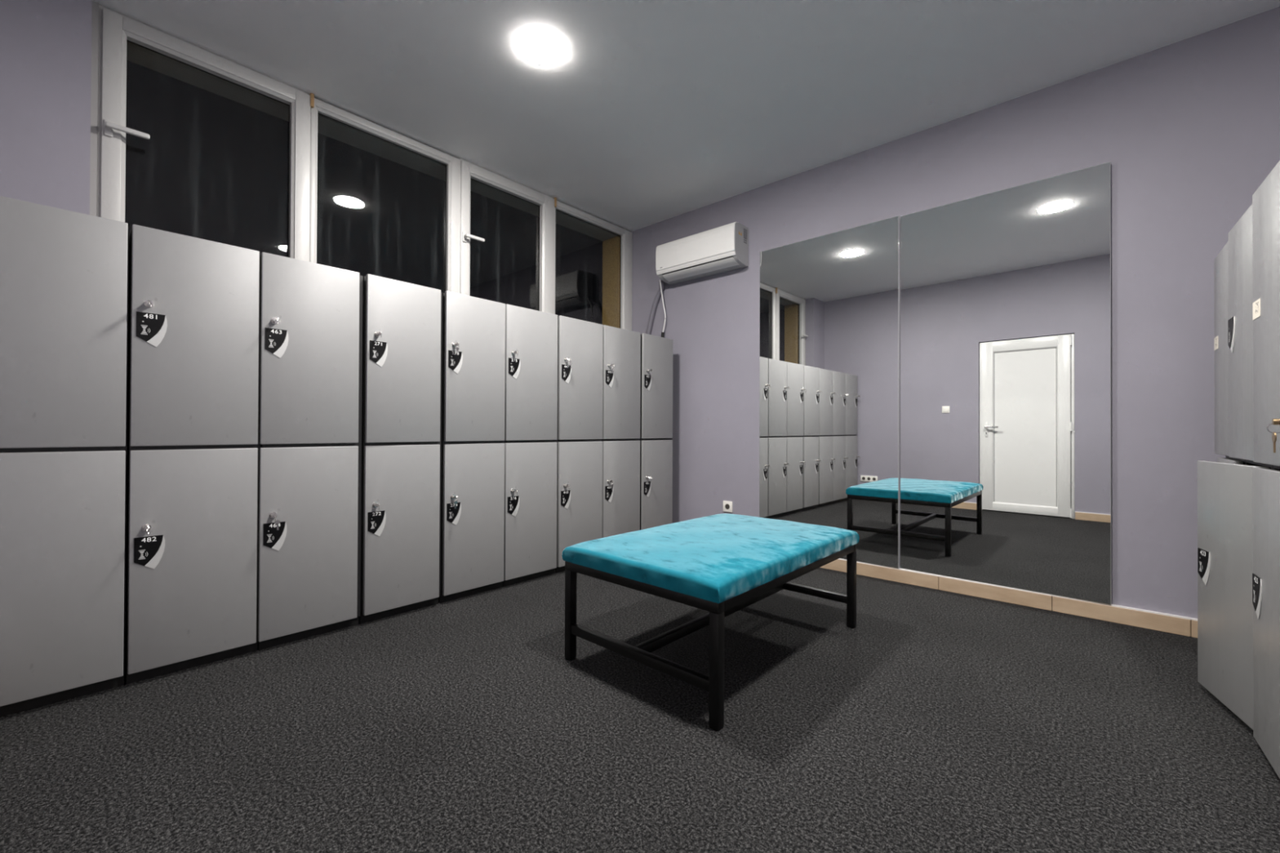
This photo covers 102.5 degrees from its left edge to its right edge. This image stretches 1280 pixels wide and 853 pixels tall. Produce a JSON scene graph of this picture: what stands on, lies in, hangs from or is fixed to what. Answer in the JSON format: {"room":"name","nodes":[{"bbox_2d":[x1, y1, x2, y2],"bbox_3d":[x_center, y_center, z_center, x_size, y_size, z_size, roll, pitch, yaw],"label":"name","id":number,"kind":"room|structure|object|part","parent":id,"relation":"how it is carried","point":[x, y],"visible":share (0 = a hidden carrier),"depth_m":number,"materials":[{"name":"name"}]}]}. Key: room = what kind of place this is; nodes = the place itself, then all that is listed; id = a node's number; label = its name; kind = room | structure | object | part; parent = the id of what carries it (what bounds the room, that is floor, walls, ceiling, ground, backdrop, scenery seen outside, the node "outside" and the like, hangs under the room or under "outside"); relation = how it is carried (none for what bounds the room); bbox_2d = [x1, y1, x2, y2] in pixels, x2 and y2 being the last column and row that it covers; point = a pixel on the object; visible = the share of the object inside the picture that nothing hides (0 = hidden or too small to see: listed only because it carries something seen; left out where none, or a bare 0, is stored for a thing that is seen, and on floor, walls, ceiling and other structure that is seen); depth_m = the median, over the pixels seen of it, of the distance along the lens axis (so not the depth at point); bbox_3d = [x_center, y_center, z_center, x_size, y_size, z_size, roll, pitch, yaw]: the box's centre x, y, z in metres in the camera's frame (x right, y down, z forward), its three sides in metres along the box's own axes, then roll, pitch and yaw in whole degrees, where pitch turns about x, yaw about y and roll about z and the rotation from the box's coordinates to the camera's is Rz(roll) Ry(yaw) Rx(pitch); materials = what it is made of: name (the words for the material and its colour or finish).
{"room":"changing room","nodes":[
{"label":"changing room","id":0,"kind":"room"},
{"bbox_2d":[0,0,92,214],"bbox_3d":[-1.394,-0.435,3.422,0.390,2.800,3.795,0,0,42],"label":"wall","id":1,"kind":"structure","parent":0,"point":[46,45],"depth_m":2.05,"materials":[{"name":"purple paint"}]},
{"bbox_2d":[89,0,98,216],"bbox_3d":[-2.394,-1.066,2.251,0.068,1.560,0.022,0,0,42],"label":"trim","id":2,"kind":"structure","parent":1,"relation":"attached to","point":[95,15],"depth_m":2.23,"materials":[{"name":"grey plastic"}]},
{"bbox_2d":[96,4,314,262],"bbox_3d":[-2.088,-1.062,2.541,0.122,1.558,0.819,0,0,42],"label":"window","id":3,"kind":"structure","parent":1,"relation":"in","point":[116,29],"depth_m":2.37,"materials":[{"name":"grey plastic"}]},
{"bbox_3d":[-2.275,-1.308,2.282,0.052,0.070,0.142,0,0,42],"label":"handle","id":4,"kind":"part","parent":3,"relation":"part of","materials":[{"name":"grey plastic"}]},
{"bbox_2d":[127,41,617,240],"bbox_3d":[-1.373,-1.801,3.594,0.195,0.065,3.320,0,0,42],"label":"trim","id":5,"kind":"structure","parent":1,"relation":"attached to","point":[136,54],"depth_m":3.10,"materials":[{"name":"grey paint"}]},
{"bbox_2d":[309,97,459,293],"bbox_3d":[-1.548,-1.051,3.191,0.060,1.548,0.887,0,0,42],"label":"window","id":6,"kind":"structure","parent":1,"relation":"in","point":[452,163],"depth_m":3.24,"materials":[{"name":"grey plastic"}]},
{"bbox_2d":[458,158,556,314],"bbox_3d":[-0.953,-1.050,3.803,0.122,1.558,0.818,0,0,42],"label":"window","id":7,"kind":"structure","parent":1,"relation":"in","point":[468,171],"depth_m":3.87,"materials":[{"name":"grey plastic"}]},
{"bbox_3d":[-1.144,-1.295,3.539,0.052,0.070,0.142,0,0,42],"label":"handle","id":8,"kind":"part","parent":7,"relation":"part of","materials":[{"name":"grey plastic"}]},
{"bbox_2d":[554,200,632,330],"bbox_3d":[-0.402,-1.038,4.464,0.060,1.548,0.920,0,0,42],"label":"window","id":9,"kind":"structure","parent":1,"relation":"in","point":[626,237],"depth_m":4.71,"materials":[{"name":"grey plastic"}]},
{"bbox_2d":[0,567,1279,852],"bbox_3d":[0.099,1.013,1.996,4.675,0.100,4.295,0,0,42],"label":"floor","id":10,"kind":"structure","parent":0,"point":[941,722],"depth_m":1.57,"materials":[{"name":"grey carpet"}]},
{"bbox_2d":[0,195,128,716],"bbox_3d":[-2.158,0.104,1.868,0.541,1.696,0.396,0,0,42],"label":"locker","id":11,"kind":"object","parent":10,"relation":"on","point":[64,273],"visible":1,"depth_m":1.75,"materials":[{"name":"grey"}]},
{"bbox_3d":[-2.010,0.495,1.728,0.020,0.818,0.390,0,0,42],"label":"door","id":12,"kind":"part","parent":11,"relation":"part of","materials":[{"name":"silver metal"}]},
{"bbox_3d":[-2.006,-0.336,1.733,0.020,0.815,0.390,0,0,42],"label":"door","id":13,"kind":"part","parent":11,"relation":"part of","materials":[{"name":"silver metal"}]},
{"bbox_2d":[124,224,261,684],"bbox_3d":[-1.888,0.107,2.166,0.542,1.696,0.396,0,0,42],"label":"locker","id":14,"kind":"object","parent":10,"relation":"on","point":[193,446],"visible":1,"depth_m":2.00,"materials":[{"name":"grey"}]},
{"bbox_3d":[-1.743,0.498,2.024,0.020,0.818,0.382,0,0,42],"label":"door","id":15,"kind":"part","parent":14,"relation":"part of","materials":[{"name":"silver metal"}]},
{"bbox_3d":[-1.739,-0.333,2.028,0.020,0.815,0.382,0,0,42],"label":"door","id":16,"kind":"part","parent":14,"relation":"part of","materials":[{"name":"silver metal"}]},
{"bbox_2d":[257,252,363,649],"bbox_3d":[-1.623,0.110,2.462,0.541,1.696,0.406,0,0,42],"label":"locker","id":17,"kind":"object","parent":10,"relation":"on","point":[310,493],"visible":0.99,"depth_m":2.30,"materials":[{"name":"grey"}]},
{"bbox_3d":[-1.481,0.501,2.315,0.020,0.818,0.384,0,0,42],"label":"door","id":18,"kind":"part","parent":17,"relation":"part of","materials":[{"name":"silver metal"}]},
{"bbox_3d":[-1.477,-0.331,2.320,0.020,0.815,0.384,0,0,42],"label":"door","id":19,"kind":"part","parent":17,"relation":"part of","materials":[{"name":"silver metal"}]},
{"bbox_2d":[358,273,442,623],"bbox_3d":[-1.347,0.113,2.762,0.549,1.696,0.396,0,0,42],"label":"locker","id":20,"kind":"object","parent":10,"relation":"on","point":[402,390],"visible":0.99,"depth_m":2.60,"materials":[{"name":"grey"}]},
{"bbox_3d":[-1.205,0.504,2.620,0.020,0.818,0.376,0,0,42],"label":"door","id":21,"kind":"part","parent":20,"relation":"part of","materials":[{"name":"silver metal"}]},
{"bbox_3d":[-1.199,-0.328,2.623,0.020,0.815,0.376,0,0,40],"label":"door","id":22,"kind":"part","parent":20,"relation":"part of","materials":[{"name":"silver metal"}]},
{"bbox_2d":[438,290,505,603],"bbox_3d":[-1.079,0.116,3.062,0.548,1.696,0.396,0,0,42],"label":"locker","id":23,"kind":"object","parent":10,"relation":"on","point":[473,442],"visible":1,"depth_m":2.90,"materials":[{"name":"grey"}]},
{"bbox_3d":[-0.937,0.507,2.919,0.020,0.818,0.374,0,0,42],"label":"door","id":24,"kind":"part","parent":23,"relation":"part of","materials":[{"name":"silver metal"}]},
{"bbox_3d":[-0.931,-0.325,2.922,0.020,0.815,0.374,0,0,41],"label":"door","id":25,"kind":"part","parent":23,"relation":"part of","materials":[{"name":"silver metal"}]},
{"bbox_2d":[502,304,558,586],"bbox_3d":[-0.818,0.119,3.357,0.542,1.696,0.413,0,0,42],"label":"locker","id":26,"kind":"object","parent":10,"relation":"on","point":[531,335],"visible":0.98,"depth_m":3.19,"materials":[{"name":"grey"}]},
{"bbox_3d":[-0.677,0.510,3.209,0.020,0.818,0.388,0,0,42],"label":"door","id":27,"kind":"part","parent":26,"relation":"part of","materials":[{"name":"silver metal"}]},
{"bbox_3d":[-0.673,-0.322,3.213,0.020,0.815,0.388,0,0,42],"label":"door","id":28,"kind":"part","parent":26,"relation":"part of","materials":[{"name":"silver metal"}]},
{"bbox_2d":[555,315,603,573],"bbox_3d":[-0.547,0.122,3.656,0.544,1.696,0.410,0,0,42],"label":"locker","id":29,"kind":"object","parent":10,"relation":"on","point":[580,342],"visible":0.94,"depth_m":3.49,"materials":[{"name":"grey"}]},
{"bbox_3d":[-0.404,0.513,3.511,0.020,0.818,0.392,0,0,42],"label":"door","id":30,"kind":"part","parent":29,"relation":"part of","materials":[{"name":"silver metal"}]},
{"bbox_3d":[-0.400,-0.319,3.515,0.020,0.815,0.392,0,0,41],"label":"door","id":31,"kind":"part","parent":29,"relation":"part of","materials":[{"name":"silver metal"}]},
{"bbox_2d":[602,324,640,537],"bbox_3d":[-0.278,0.125,3.957,0.541,1.696,0.409,0,0,42],"label":"locker","id":32,"kind":"object","parent":10,"relation":"on","point":[621,347],"visible":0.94,"depth_m":3.79,"materials":[{"name":"grey"}]},
{"bbox_3d":[-0.136,0.516,3.810,0.020,0.818,0.387,0,0,42],"label":"door","id":33,"kind":"part","parent":32,"relation":"part of","materials":[{"name":"silver metal"}]},
{"bbox_3d":[-0.132,-0.316,3.815,0.020,0.815,0.387,0,0,42],"label":"door","id":34,"kind":"part","parent":32,"relation":"part of","materials":[{"name":"silver metal"}]},
{"bbox_2d":[640,333,672,530],"bbox_3d":[-0.004,0.128,4.259,0.544,1.696,0.397,0,0,42],"label":"locker","id":35,"kind":"object","parent":10,"relation":"on","point":[656,352],"visible":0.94,"depth_m":4.08,"materials":[{"name":"grey"}]},
{"bbox_3d":[0.137,0.519,4.112,0.020,0.818,0.372,0,0,42],"label":"door","id":36,"kind":"part","parent":35,"relation":"part of","materials":[{"name":"silver metal"}]},
{"bbox_3d":[0.142,-0.313,4.116,0.020,0.815,0.372,0,0,41],"label":"door","id":37,"kind":"part","parent":35,"relation":"part of","materials":[{"name":"silver metal"}]},
{"bbox_2d":[561,513,859,731],"bbox_3d":[0.368,0.724,2.309,0.779,0.483,1.203,0,0,43],"label":"bench","id":38,"kind":"object","parent":10,"relation":"on","point":[722,565],"visible":1,"depth_m":2.01,"materials":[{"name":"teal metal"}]},
{"bbox_3d":[-0.287,0.777,2.132,0.036,0.369,0.036,0,0,43],"label":"leg","id":39,"kind":"part","parent":38,"relation":"part of","materials":[{"name":"black metal"}]},
{"bbox_3d":[0.369,0.579,2.310,0.760,0.036,1.184,0,0,43],"label":"seat frame","id":40,"kind":"part","parent":38,"relation":"part of","materials":[{"name":"black metal"}]},
{"bbox_2d":[563,513,857,603],"bbox_3d":[0.369,0.521,2.311,0.774,0.078,1.198,0,0,43],"label":"cushion","id":41,"kind":"object","parent":38,"relation":"on","point":[722,557],"depth_m":2.02,"materials":[{"name":"teal fabric"}]},
{"bbox_3d":[0.245,0.776,1.642,0.036,0.369,0.036,0,0,43],"label":"leg","id":42,"kind":"part","parent":38,"relation":"part of","materials":[{"name":"black metal"}]},
{"bbox_3d":[1.023,0.785,2.486,0.036,0.369,0.036,0,0,43],"label":"leg","id":43,"kind":"part","parent":38,"relation":"part of","materials":[{"name":"black metal"}]},
{"bbox_2d":[1213,240,1245,465],"bbox_3d":[2.457,0.134,1.844,0.492,1.674,0.394,0,0,42],"label":"locker","id":44,"kind":"object","parent":10,"relation":"on","point":[1221,260],"visible":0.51,"depth_m":2.05,"materials":[{"name":"grey"}]},
{"bbox_3d":[2.287,-0.295,2.002,0.020,0.815,0.393,0,0,41],"label":"door","id":45,"kind":"part","parent":44,"relation":"part of","materials":[{"name":"silver metal"}]},
{"bbox_3d":[2.286,0.537,1.994,0.020,0.818,0.393,0,0,42],"label":"door","id":46,"kind":"part","parent":44,"relation":"part of","materials":[{"name":"silver metal"}]},
{"bbox_2d":[1197,204,1273,729],"bbox_3d":[2.157,0.132,1.575,0.579,1.674,0.394,0,0,42],"label":"locker","id":47,"kind":"object","parent":10,"relation":"on","point":[1224,490],"visible":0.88,"depth_m":1.72,"materials":[{"name":"grey"}]},
{"bbox_3d":[1.981,0.534,1.726,0.020,0.818,0.393,0,0,28],"label":"door","id":48,"kind":"part","parent":47,"relation":"part of","materials":[{"name":"silver metal"}]},
{"bbox_3d":[2.017,-0.298,1.707,0.020,0.815,0.393,0,0,40],"label":"door","id":49,"kind":"part","parent":47,"relation":"part of","materials":[{"name":"silver metal"}]},
{"bbox_2d":[1252,160,1279,778],"bbox_3d":[1.911,0.129,1.259,0.521,1.674,0.394,0,0,42],"label":"locker","id":50,"kind":"object","parent":10,"relation":"on","point":[1266,199],"visible":1,"depth_m":1.45,"materials":[{"name":"grey"}]},
{"bbox_3d":[1.745,0.531,1.405,0.020,0.818,0.393,0,0,40],"label":"door","id":51,"kind":"part","parent":50,"relation":"part of","materials":[{"name":"silver metal"}]},
{"bbox_3d":[1.749,-0.301,1.410,0.020,0.815,0.393,0,0,40],"label":"door","id":52,"kind":"part","parent":50,"relation":"part of","materials":[{"name":"silver metal"}]},
{"bbox_2d":[93,0,1279,231],"bbox_3d":[0.130,-1.912,1.997,4.625,0.150,4.295,0,0,42],"label":"ceiling","id":53,"kind":"structure","parent":0,"point":[651,112],"depth_m":2.62,"materials":[{"name":"white paint"}]},
{"bbox_2d":[517,29,564,64],"bbox_3d":[-0.477,-1.832,2.492,0.226,0.009,0.226,0,0,42],"label":"recessed light","id":54,"kind":"object","parent":53,"relation":"in","point":[540,46],"visible":1,"depth_m":2.48,"materials":[{"name":"white plastic"}]},
{"bbox_2d":[631,6,1279,635],"bbox_3d":[1.493,-0.422,3.510,4.625,2.800,0.200,0,0,42],"label":"wall","id":55,"kind":"structure","parent":0,"point":[1188,129],"depth_m":2.56,"materials":[{"name":"purple paint"}]},
{"bbox_2d":[602,235,620,328],"bbox_3d":[-0.240,-1.042,4.852,0.195,1.560,0.133,0,0,42],"label":"trim","id":56,"kind":"structure","parent":55,"relation":"attached to","point":[611,246],"depth_m":4.79,"materials":[{"name":"brown wood"}]},
{"bbox_2d":[645,222,748,337],"bbox_3d":[0.373,-1.107,4.249,1.063,0.858,0.209,0,0,42],"label":"air conditioner","id":57,"kind":"object","parent":55,"relation":"attached to","point":[724,248],"visible":0.94,"depth_m":4.06,"materials":[{"name":"grey plastic"}]},
{"bbox_3d":[0.427,-1.294,4.084,0.763,0.028,0.020,0,0,42],"label":"trim","id":58,"kind":"part","parent":57,"relation":"part of","materials":[{"name":"white plastic"}]},
{"bbox_3d":[0.436,-1.424,4.095,0.763,0.224,0.060,0,0,42],"label":"panel","id":59,"kind":"part","parent":57,"relation":"part of","materials":[{"name":"white plastic"}]},
{"bbox_2d":[723,500,732,512],"bbox_3d":[0.696,0.635,4.076,0.086,0.086,0.012,0,0,42],"label":"wall socket","id":60,"kind":"object","parent":55,"relation":"attached to","point":[727,505],"visible":1,"depth_m":4.07,"materials":[{"name":"white plastic"}]},
{"bbox_2d":[724,503,729,509],"bbox_3d":[0.692,0.635,4.072,0.042,0.042,0.002,0,0,42],"label":"outlet","id":61,"kind":"object","parent":60,"relation":"attached to","point":[726,505],"depth_m":4.07,"materials":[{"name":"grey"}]},
{"bbox_2d":[759,215,898,568],"bbox_3d":[1.265,-0.217,3.560,0.982,2.218,0.008,0,0,43],"label":"mirror","id":62,"kind":"object","parent":55,"relation":"attached to","point":[828,366],"visible":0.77,"depth_m":3.50,"materials":[{"name":"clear mirror"}]},
{"bbox_2d":[900,161,1111,604],"bbox_3d":[1.995,-0.218,2.902,0.978,2.218,0.007,0,0,43],"label":"mirror","id":63,"kind":"object","parent":55,"relation":"attached to","point":[1006,294],"visible":1,"depth_m":2.85,"materials":[{"name":"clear mirror"}]},
{"bbox_2d":[820,558,1197,638],"bbox_3d":[1.692,0.934,3.168,3.475,0.084,0.022,0,0,42],"label":"baseboard","id":64,"kind":"structure","parent":55,"relation":"attached to","point":[1149,620],"depth_m":2.76,"materials":[{"name":"beige wood"}]}
]}

